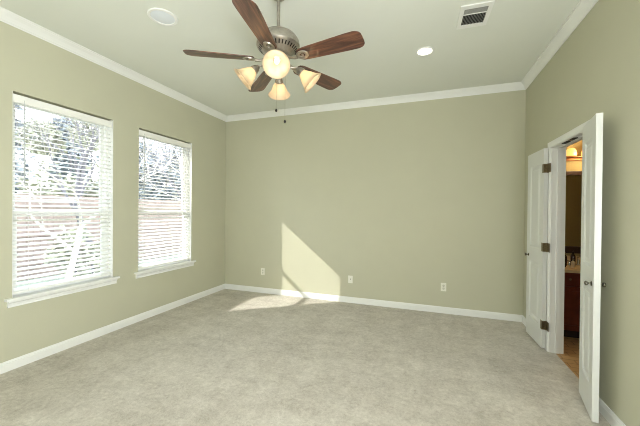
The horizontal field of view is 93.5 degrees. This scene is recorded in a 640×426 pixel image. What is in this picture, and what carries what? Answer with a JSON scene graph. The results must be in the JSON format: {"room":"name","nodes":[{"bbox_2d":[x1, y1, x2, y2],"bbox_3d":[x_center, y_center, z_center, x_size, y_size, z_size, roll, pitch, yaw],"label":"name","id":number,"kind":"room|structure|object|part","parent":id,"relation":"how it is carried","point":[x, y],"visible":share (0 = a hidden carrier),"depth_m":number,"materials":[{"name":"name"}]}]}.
{"room":"empty bedroom","nodes":[
{"label":"empty bedroom","id":0,"kind":"room"},
{"bbox_2d":[0,21,225,362],"bbox_3d":[-2.817,-0.143,2.374,0.140,3.100,6.626,1,0,19],"label":"wall","id":1,"kind":"structure","parent":0,"point":[32,67],"depth_m":3.47,"materials":[{"name":"paint"}]},
{"bbox_2d":[4,91,119,307],"bbox_3d":[-2.563,-0.124,3.040,0.195,1.870,0.998,1,0,19],"label":"window","id":2,"kind":"structure","parent":1,"relation":"in","point":[18,299],"depth_m":3.19,"materials":[{"name":"white paint"}]},
{"bbox_3d":[-2.623,-0.509,3.061,0.023,1.032,0.820,1,0,19],"label":"sash","id":3,"kind":"part","parent":2,"relation":"part of","materials":[{"name":"white plastic"}]},
{"bbox_3d":[-2.605,0.340,3.057,0.023,0.762,0.820,1,0,19],"label":"sash","id":4,"kind":"part","parent":2,"relation":"part of","materials":[{"name":"white plastic"}]},
{"bbox_3d":[-2.619,-0.150,3.060,0.075,1.810,0.880,1,0,19],"label":"frame","id":5,"kind":"part","parent":2,"relation":"part of","materials":[{"name":"white plastic"}]},
{"bbox_3d":[-2.535,0.744,3.034,0.120,0.024,0.998,1,0,19],"label":"sill","id":6,"kind":"part","parent":2,"relation":"part of","materials":[{"name":"white paint"}]},
{"bbox_2d":[13,94,111,293],"bbox_3d":[-2.548,-0.165,3.035,0.077,1.749,0.868,1,0,19],"label":"window blind","id":7,"kind":"object","parent":2,"relation":"attached to","point":[23,100],"visible":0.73,"depth_m":2.96,"materials":[{"name":"plastic"}]},
{"bbox_3d":[-2.659,-0.148,2.731,0.052,1.700,0.001,1,0,19],"label":"ladder cord","id":8,"kind":"part","parent":7,"relation":"part of","materials":[{"name":"white fabric"}]},
{"bbox_3d":[-2.558,0.700,3.042,0.048,0.018,0.868,1,0,19],"label":"rail","id":9,"kind":"part","parent":7,"relation":"part of","materials":[{"name":"white plastic"}]},
{"bbox_3d":[-2.442,-0.150,3.341,0.052,1.700,0.001,1,0,19],"label":"ladder cord","id":10,"kind":"part","parent":7,"relation":"part of","materials":[{"name":"white fabric"}]},
{"bbox_2d":[0,284,224,373],"bbox_3d":[-2.757,1.314,2.358,0.014,0.088,6.396,1,0,19],"label":"baseboard","id":11,"kind":"structure","parent":1,"relation":"attached to","point":[9,365],"depth_m":3.24,"materials":[{"name":"white paint"}]},
{"bbox_2d":[0,7,226,121],"bbox_3d":[-2.705,-1.650,2.329,0.070,0.086,6.396,1,0,19],"label":"trim","id":12,"kind":"structure","parent":1,"relation":"attached to","point":[6,16],"depth_m":3.19,"materials":[{"name":"white paint"}]},
{"bbox_2d":[134,130,195,278],"bbox_3d":[-2.157,-0.128,4.186,0.195,1.870,1.008,1,0,19],"label":"window","id":13,"kind":"structure","parent":1,"relation":"in","point":[144,272],"depth_m":4.57,"materials":[{"name":"white paint"}]},
{"bbox_3d":[-2.218,-0.514,4.206,0.023,1.032,0.830,1,0,19],"label":"sash","id":14,"kind":"part","parent":13,"relation":"part of","materials":[{"name":"white plastic"}]},
{"bbox_3d":[-2.200,0.336,4.202,0.023,0.762,0.830,1,0,19],"label":"sash","id":15,"kind":"part","parent":13,"relation":"part of","materials":[{"name":"white plastic"}]},
{"bbox_3d":[-2.213,-0.154,4.205,0.075,1.810,0.890,1,0,19],"label":"frame","id":16,"kind":"part","parent":13,"relation":"part of","materials":[{"name":"white plastic"}]},
{"bbox_2d":[138,130,190,268],"bbox_3d":[-2.142,-0.169,4.180,0.077,1.749,0.878,1,0,19],"label":"window blind","id":17,"kind":"object","parent":13,"relation":"attached to","point":[144,134],"visible":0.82,"depth_m":4.13,"materials":[{"name":"plastic"}]},
{"bbox_3d":[-2.152,0.696,4.187,0.048,0.018,0.878,1,0,19],"label":"rail","id":18,"kind":"part","parent":17,"relation":"part of","materials":[{"name":"white plastic"}]},
{"bbox_3d":[-2.129,0.739,4.179,0.120,0.024,1.008,1,0,19],"label":"sill","id":19,"kind":"part","parent":13,"relation":"part of","materials":[{"name":"white paint"}]},
{"bbox_2d":[0,0,579,115],"bbox_3d":[0.239,-1.698,1.286,6.595,0.080,6.626,1,0,19],"label":"ceiling","id":20,"kind":"structure","parent":0,"point":[503,50],"depth_m":2.91,"materials":[{"name":"paint"}]},
{"bbox_2d":[147,8,177,25],"bbox_3d":[-1.348,-1.676,2.582,0.236,0.010,0.236,1,0,19],"label":"recessed light","id":21,"kind":"object","parent":20,"relation":"in","point":[158,15],"visible":1,"depth_m":2.57,"materials":[{"name":"white paint"}]},
{"bbox_2d":[183,0,364,122],"bbox_3d":[-0.293,-1.170,2.236,1.272,0.999,1.282,1,0,19],"label":"ceiling fan","id":22,"kind":"object","parent":20,"relation":"hanging from","point":[278,44],"visible":1,"depth_m":2.13,"materials":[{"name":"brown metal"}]},
{"bbox_3d":[-0.731,-1.151,2.200,0.493,0.006,0.148,0,13,-9],"label":"fan blade","id":23,"kind":"part","parent":22,"relation":"part of","materials":[{"name":"brown wood"}]},
{"bbox_3d":[-0.561,-1.008,2.236,0.170,0.170,0.174,1,0,19],"label":"lamp shade","id":24,"kind":"part","parent":22,"relation":"part of","materials":[{"name":"white glass"}]},
{"bbox_3d":[-0.381,-1.146,1.850,0.148,0.006,0.493,14,2,9],"label":"fan blade","id":25,"kind":"part","parent":22,"relation":"part of","materials":[{"name":"brown wood"}]},
{"bbox_2d":[251,65,259,74],"bbox_3d":[-0.486,-1.073,2.248,0.068,0.068,0.066,1,0,19],"label":"socket","id":26,"kind":"object","parent":22,"relation":"attached to","point":[255,68],"depth_m":2.23,"materials":[{"name":"grey metal"}]},
{"bbox_3d":[-0.506,-1.152,2.642,0.148,0.006,0.493,-14,7,-26],"label":"fan blade","id":27,"kind":"part","parent":22,"relation":"part of","materials":[{"name":"brown wood"}]},
{"bbox_3d":[-0.285,-1.005,2.022,0.174,0.170,0.170,1,0,19],"label":"lamp shade","id":28,"kind":"part","parent":22,"relation":"part of","materials":[{"name":"white glass"}]},
{"bbox_2d":[273,55,280,62],"bbox_3d":[-0.296,-1.071,2.096,0.066,0.068,0.068,1,0,19],"label":"socket","id":29,"kind":"object","parent":22,"relation":"attached to","point":[276,57],"depth_m":2.07,"materials":[{"name":"glass"}]},
{"bbox_3d":[-0.347,-1.008,2.512,0.174,0.170,0.170,1,0,19],"label":"lamp shade","id":30,"kind":"part","parent":22,"relation":"part of","materials":[{"name":"white glass"}]},
{"bbox_2d":[296,67,304,76],"bbox_3d":[-0.144,-1.071,2.286,0.068,0.068,0.066,1,0,19],"label":"socket","id":31,"kind":"object","parent":22,"relation":"attached to","point":[300,71],"depth_m":2.26,"materials":[{"name":"grey metal"}]},
{"bbox_3d":[-0.071,-1.005,2.298,0.170,0.170,0.174,1,0,19],"label":"lamp shade","id":32,"kind":"part","parent":22,"relation":"part of","materials":[{"name":"white glass"}]},
{"bbox_3d":[-0.017,-1.147,2.564,0.493,0.006,0.148,0,-12,-45],"label":"fan blade","id":33,"kind":"part","parent":22,"relation":"part of","materials":[{"name":"brown wood"}]},
{"bbox_3d":[0.061,-1.143,2.075,0.493,0.006,0.148,1,-13,27],"label":"fan blade","id":34,"kind":"part","parent":22,"relation":"part of","materials":[{"name":"brown wood"}]},
{"bbox_2d":[416,46,433,55],"bbox_3d":[1.076,-1.658,3.092,0.176,0.010,0.176,1,0,19],"label":"recessed light","id":35,"kind":"object","parent":20,"relation":"in","point":[423,51],"visible":1,"depth_m":3.08,"materials":[{"name":"white glass"}]},
{"bbox_2d":[456,0,494,29],"bbox_3d":[1.293,-1.652,2.526,0.240,0.010,0.316,1,0,17],"label":"ceiling vent","id":36,"kind":"object","parent":20,"relation":"in","point":[477,14],"visible":1,"depth_m":2.51,"materials":[{"name":"white metal"}]},
{"bbox_2d":[0,289,610,425],"bbox_3d":[0.225,1.416,1.358,6.305,0.051,6.500,1,0,19],"label":"floor","id":37,"kind":"structure","parent":0,"point":[225,357],"depth_m":2.60,"materials":[{"name":"beige carpet"}]},
{"bbox_2d":[564,272,579,337],"bbox_3d":[3.417,1.035,3.367,1.627,0.738,0.558,1,0,19],"label":"vanity cabinet","id":38,"kind":"object","parent":37,"relation":"on","point":[572,280],"visible":0.12,"depth_m":3.33,"materials":[{"name":"brown wood"}]},
{"bbox_3d":[2.764,0.731,3.341,0.383,0.135,0.019,1,0,19],"label":"drawer","id":39,"kind":"part","parent":38,"relation":"part of","materials":[{"name":"brown wood"}]},
{"bbox_3d":[2.761,1.053,3.343,0.383,0.480,0.019,1,0,19],"label":"cabinet door","id":40,"kind":"part","parent":38,"relation":"part of","materials":[{"name":"brown wood"}]},
{"bbox_2d":[565,255,580,272],"bbox_3d":[3.423,0.600,3.368,1.627,0.125,0.560,1,0,19],"label":"countertop","id":41,"kind":"structure","parent":38,"relation":"on","point":[568,269],"depth_m":3.38,"materials":[{"name":"beige stone"}]},
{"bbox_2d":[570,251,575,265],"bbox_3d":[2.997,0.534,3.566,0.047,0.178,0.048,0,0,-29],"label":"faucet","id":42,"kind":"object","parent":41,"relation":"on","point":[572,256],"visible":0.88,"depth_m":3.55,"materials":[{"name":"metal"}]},
{"bbox_2d":[571,259,574,267],"bbox_3d":[2.886,0.574,3.436,0.040,0.098,0.040,0,0,-29],"label":"soap bottle","id":43,"kind":"object","parent":41,"relation":"on","point":[572,261],"visible":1,"depth_m":3.42,"materials":[{"name":"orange plastic"}]},
{"bbox_2d":[567,255,580,265],"bbox_3d":[3.081,0.562,3.581,0.182,0.124,0.195,0,0,-28],"label":"faucet","id":44,"kind":"object","parent":41,"relation":"on","point":[579,257],"visible":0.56,"depth_m":3.59,"materials":[{"name":"silver metal"}]},
{"bbox_3d":[3.070,0.562,3.551,0.052,0.124,0.151,1,0,19],"label":"spout","id":45,"kind":"part","parent":44,"relation":"part of","materials":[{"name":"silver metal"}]},
{"bbox_2d":[225,90,525,314],"bbox_3d":[0.483,-0.129,4.659,4.555,3.100,0.115,1,0,19],"label":"wall","id":46,"kind":"structure","parent":0,"point":[403,200],"depth_m":4.42,"materials":[{"name":"paint"}]},
{"bbox_2d":[348,275,352,282],"bbox_3d":[0.463,1.016,4.601,0.070,0.115,0.016,1,0,19],"label":"wall jack","id":47,"kind":"object","parent":46,"relation":"attached to","point":[350,278],"visible":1,"depth_m":4.60,"materials":[{"name":"plastic"}]},
{"bbox_2d":[225,284,521,321],"bbox_3d":[0.448,1.327,4.608,4.555,0.088,0.014,1,0,19],"label":"baseboard","id":48,"kind":"structure","parent":46,"relation":"attached to","point":[420,307],"depth_m":4.42,"materials":[{"name":"white paint"}]},
{"bbox_2d":[226,82,525,121],"bbox_3d":[0.465,-1.637,4.562,4.555,0.086,0.070,1,0,19],"label":"trim","id":49,"kind":"structure","parent":46,"relation":"attached to","point":[515,86],"depth_m":4.38,"materials":[{"name":"white paint"}]},
{"bbox_2d":[441,283,445,290],"bbox_3d":[1.708,1.024,4.164,0.070,0.115,0.009,1,0,19],"label":"wall outlet","id":50,"kind":"object","parent":46,"relation":"attached to","point":[443,285],"visible":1,"depth_m":4.16,"materials":[{"name":"plastic"}]},
{"bbox_2d":[566,140,581,255],"bbox_3d":[3.541,-0.120,3.679,1.635,3.050,0.100,1,0,19],"label":"wall","id":51,"kind":"structure","parent":0,"point":[570,165],"depth_m":3.75,"materials":[{"name":"paint"}]},
{"bbox_2d":[565,171,581,253],"bbox_3d":[3.555,-0.004,3.604,1.507,1.020,0.030,1,0,19],"label":"wall mirror","id":52,"kind":"object","parent":51,"relation":"attached to","point":[573,178],"visible":0.02,"depth_m":3.75,"materials":[{"name":"brown mirror"}]},
{"bbox_2d":[566,255,580,263],"bbox_3d":[3.512,0.583,3.620,1.627,0.091,0.022,1,0,19],"label":"backsplash","id":53,"kind":"structure","parent":51,"relation":"attached to","point":[568,257],"depth_m":3.75,"materials":[{"name":"beige tile"}]},
{"bbox_2d":[566,148,581,160],"bbox_3d":[3.231,-0.719,3.648,0.620,0.142,0.160,1,0,19],"label":"vanity light","id":54,"kind":"object","parent":51,"relation":"attached to","point":[571,153],"visible":0.24,"depth_m":3.67,"materials":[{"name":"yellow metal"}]},
{"bbox_3d":[3.069,-0.744,3.684,0.120,0.095,0.120,1,0,19],"label":"lamp shade","id":55,"kind":"part","parent":54,"relation":"part of","materials":[{"name":"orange glass"}]},
{"bbox_2d":[523,0,639,425],"bbox_3d":[1.597,-0.093,0.811,0.115,3.100,6.626,1,0,19],"label":"wall","id":56,"kind":"structure","parent":0,"point":[596,69],"depth_m":2.03,"materials":[{"name":"paint"}]},
{"bbox_2d":[525,148,550,347],"bbox_3d":[2.338,0.359,3.258,0.089,2.040,0.510,1,0,17],"label":"door","id":57,"kind":"structure","parent":56,"relation":"in","point":[539,167],"depth_m":3.21,"materials":[{"name":"white paint"}]},
{"bbox_3d":[2.353,0.849,3.286,0.035,0.630,0.274,1,0,17],"label":"panel","id":58,"kind":"part","parent":57,"relation":"part of","materials":[{"name":"white paint"}]},
{"bbox_3d":[2.362,-0.076,3.280,0.035,0.890,0.274,1,0,17],"label":"panel","id":59,"kind":"part","parent":57,"relation":"part of","materials":[{"name":"white paint"}]},
{"bbox_2d":[521,0,597,88],"bbox_3d":[1.523,-1.603,0.832,0.070,0.086,6.396,1,0,19],"label":"trim","id":60,"kind":"structure","parent":56,"relation":"attached to","point":[583,7],"depth_m":2.76,"materials":[{"name":"white paint"}]},
{"bbox_2d":[545,120,588,353],"bbox_3d":[2.231,0.344,2.640,0.135,2.113,0.903,1,0,19],"label":"door frame","id":61,"kind":"structure","parent":56,"relation":"attached to","point":[558,153],"depth_m":2.99,"materials":[{"name":"white paint"}]},
{"bbox_3d":[2.317,0.342,3.057,0.018,2.113,0.060,1,0,19],"label":"casing","id":62,"kind":"part","parent":61,"relation":"part of","materials":[{"name":"white paint"}]},
{"bbox_3d":[2.185,-0.683,2.653,0.018,0.060,0.903,1,0,19],"label":"head casing","id":63,"kind":"part","parent":61,"relation":"part of","materials":[{"name":"white paint"}]},
{"bbox_3d":[2.234,-0.646,2.697,0.034,0.006,0.240,1,0,19],"label":"catch plate","id":64,"kind":"part","parent":61,"relation":"part of","materials":[{"name":"metal"}]},
{"bbox_2d":[522,315,625,425],"bbox_3d":[1.523,1.362,0.843,0.014,0.088,6.396,1,0,19],"label":"baseboard","id":65,"kind":"structure","parent":56,"relation":"attached to","point":[607,413],"depth_m":2.02,"materials":[{"name":"white paint"}]},
{"bbox_2d":[579,113,605,422],"bbox_3d":[1.928,0.363,2.151,0.112,2.040,0.392,1,0,31],"label":"door","id":66,"kind":"structure","parent":56,"relation":"in","point":[592,137],"depth_m":2.05,"materials":[{"name":"white paint"}]},
{"bbox_3d":[1.924,0.853,2.154,0.035,0.630,0.216,1,0,31],"label":"panel","id":67,"kind":"part","parent":66,"relation":"part of","materials":[{"name":"white paint"}]},
{"bbox_3d":[1.932,-0.072,2.148,0.035,0.890,0.216,1,0,31],"label":"panel","id":68,"kind":"part","parent":66,"relation":"part of","materials":[{"name":"white paint"}]},
{"label":"outside","id":69,"kind":"structure","parent":0,"visible":0},
{"bbox_2d":[17,254,181,287],"bbox_3d":[-18.032,1.543,14.347,36.461,0.100,65.000,1,0,19],"label":"ground","id":70,"kind":"structure","parent":69,"point":[176,254],"depth_m":7.63,"materials":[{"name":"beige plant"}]},
{"bbox_2d":[15,105,37,192],"bbox_3d":[-16.191,-2.455,14.059,4.382,8.036,3.969,1,0,19],"label":"tree","id":71,"kind":"object","parent":70,"relation":"on","point":[16,123],"visible":0.11,"depth_m":14.56,"materials":[{"name":"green plant"}]},
{"bbox_2d":[15,106,97,273],"bbox_3d":[-6.915,-1.361,7.827,4.051,6.116,3.714,0,1,-44],"label":"bare tree","id":72,"kind":"object","parent":70,"relation":"on","point":[77,124],"visible":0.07,"depth_m":7.85,"materials":[{"name":"grey plant"}]},
{"bbox_2d":[15,117,98,196],"bbox_3d":[-10.589,-1.234,12.876,3.415,5.707,3.412,1,0,19],"label":"evergreen tree","id":73,"kind":"object","parent":70,"relation":"on","point":[33,123],"visible":0.2,"depth_m":12.19,"materials":[{"name":"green plant"}]},
{"bbox_2d":[37,117,98,196],"bbox_3d":[-14.998,-3.013,19.027,4.380,9.106,4.584,1,0,19],"label":"tree","id":74,"kind":"object","parent":70,"relation":"on","point":[63,118],"visible":0.14,"depth_m":17.48,"materials":[{"name":"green plant"}]},
{"bbox_2d":[44,225,99,276],"bbox_3d":[-5.389,0.967,6.637,1.142,1.506,1.100,0,0,-20],"label":"shrub","id":75,"kind":"object","parent":70,"relation":"on","point":[68,234],"visible":0.36,"depth_m":6.54,"materials":[{"name":"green plant"}]},
{"bbox_2d":[15,106,180,195],"bbox_3d":[-7.382,-1.609,10.692,6.792,6.574,4.145,0,0,-22],"label":"bare tree","id":76,"kind":"object","parent":70,"relation":"on","point":[30,118],"visible":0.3,"depth_m":10.30,"materials":[{"name":"grey plant"}]},
{"bbox_2d":[15,194,181,281],"bbox_3d":[-4.951,0.559,13.465,0.110,2.110,26.166,1,0,19],"label":"wooden fence","id":77,"kind":"object","parent":70,"relation":"on","point":[80,200],"visible":0.16,"depth_m":8.27,"materials":[{"name":"brown wood"}]},
{"bbox_2d":[15,108,181,278],"bbox_3d":[-4.259,-0.605,5.566,5.050,4.680,3.538,0,1,-44],"label":"bare tree","id":78,"kind":"object","parent":70,"relation":"on","point":[142,178],"visible":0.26,"depth_m":5.43,"materials":[{"name":"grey plant"}]},
{"bbox_2d":[139,140,180,200],"bbox_3d":[-12.772,-2.559,23.630,4.178,8.175,4.364,1,0,19],"label":"tree","id":79,"kind":"object","parent":70,"relation":"on","point":[140,147],"visible":0.06,"depth_m":22.90,"materials":[{"name":"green plant"}]},
{"bbox_2d":[139,137,180,195],"bbox_3d":[-4.759,-1.663,11.443,6.354,6.720,5.476,1,0,11],"label":"bare tree","id":80,"kind":"object","parent":70,"relation":"on","point":[162,171],"visible":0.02,"depth_m":11.12,"materials":[{"name":"grey plant"}]},
{"bbox_2d":[139,143,181,200],"bbox_3d":[-9.178,-1.562,17.745,3.920,6.322,3.880,0,0,-11],"label":"evergreen tree","id":81,"kind":"object","parent":70,"relation":"on","point":[176,148],"visible":0.27,"depth_m":16.84,"materials":[{"name":"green plant"}]},
{"bbox_2d":[139,138,181,198],"bbox_3d":[-4.107,-0.675,8.899,3.504,4.801,5.203,1,0,4],"label":"bare tree","id":82,"kind":"object","parent":70,"relation":"on","point":[180,165],"visible":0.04,"depth_m":8.16,"materials":[{"name":"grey plant"}]},
{"bbox_2d":[141,141,180,198],"bbox_3d":[-7.408,-1.966,15.249,5.276,7.222,5.876,0,0,-17],"label":"bare tree","id":83,"kind":"object","parent":70,"relation":"on","point":[149,141],"visible":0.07,"depth_m":14.28,"materials":[{"name":"grey plant"}]}
]}

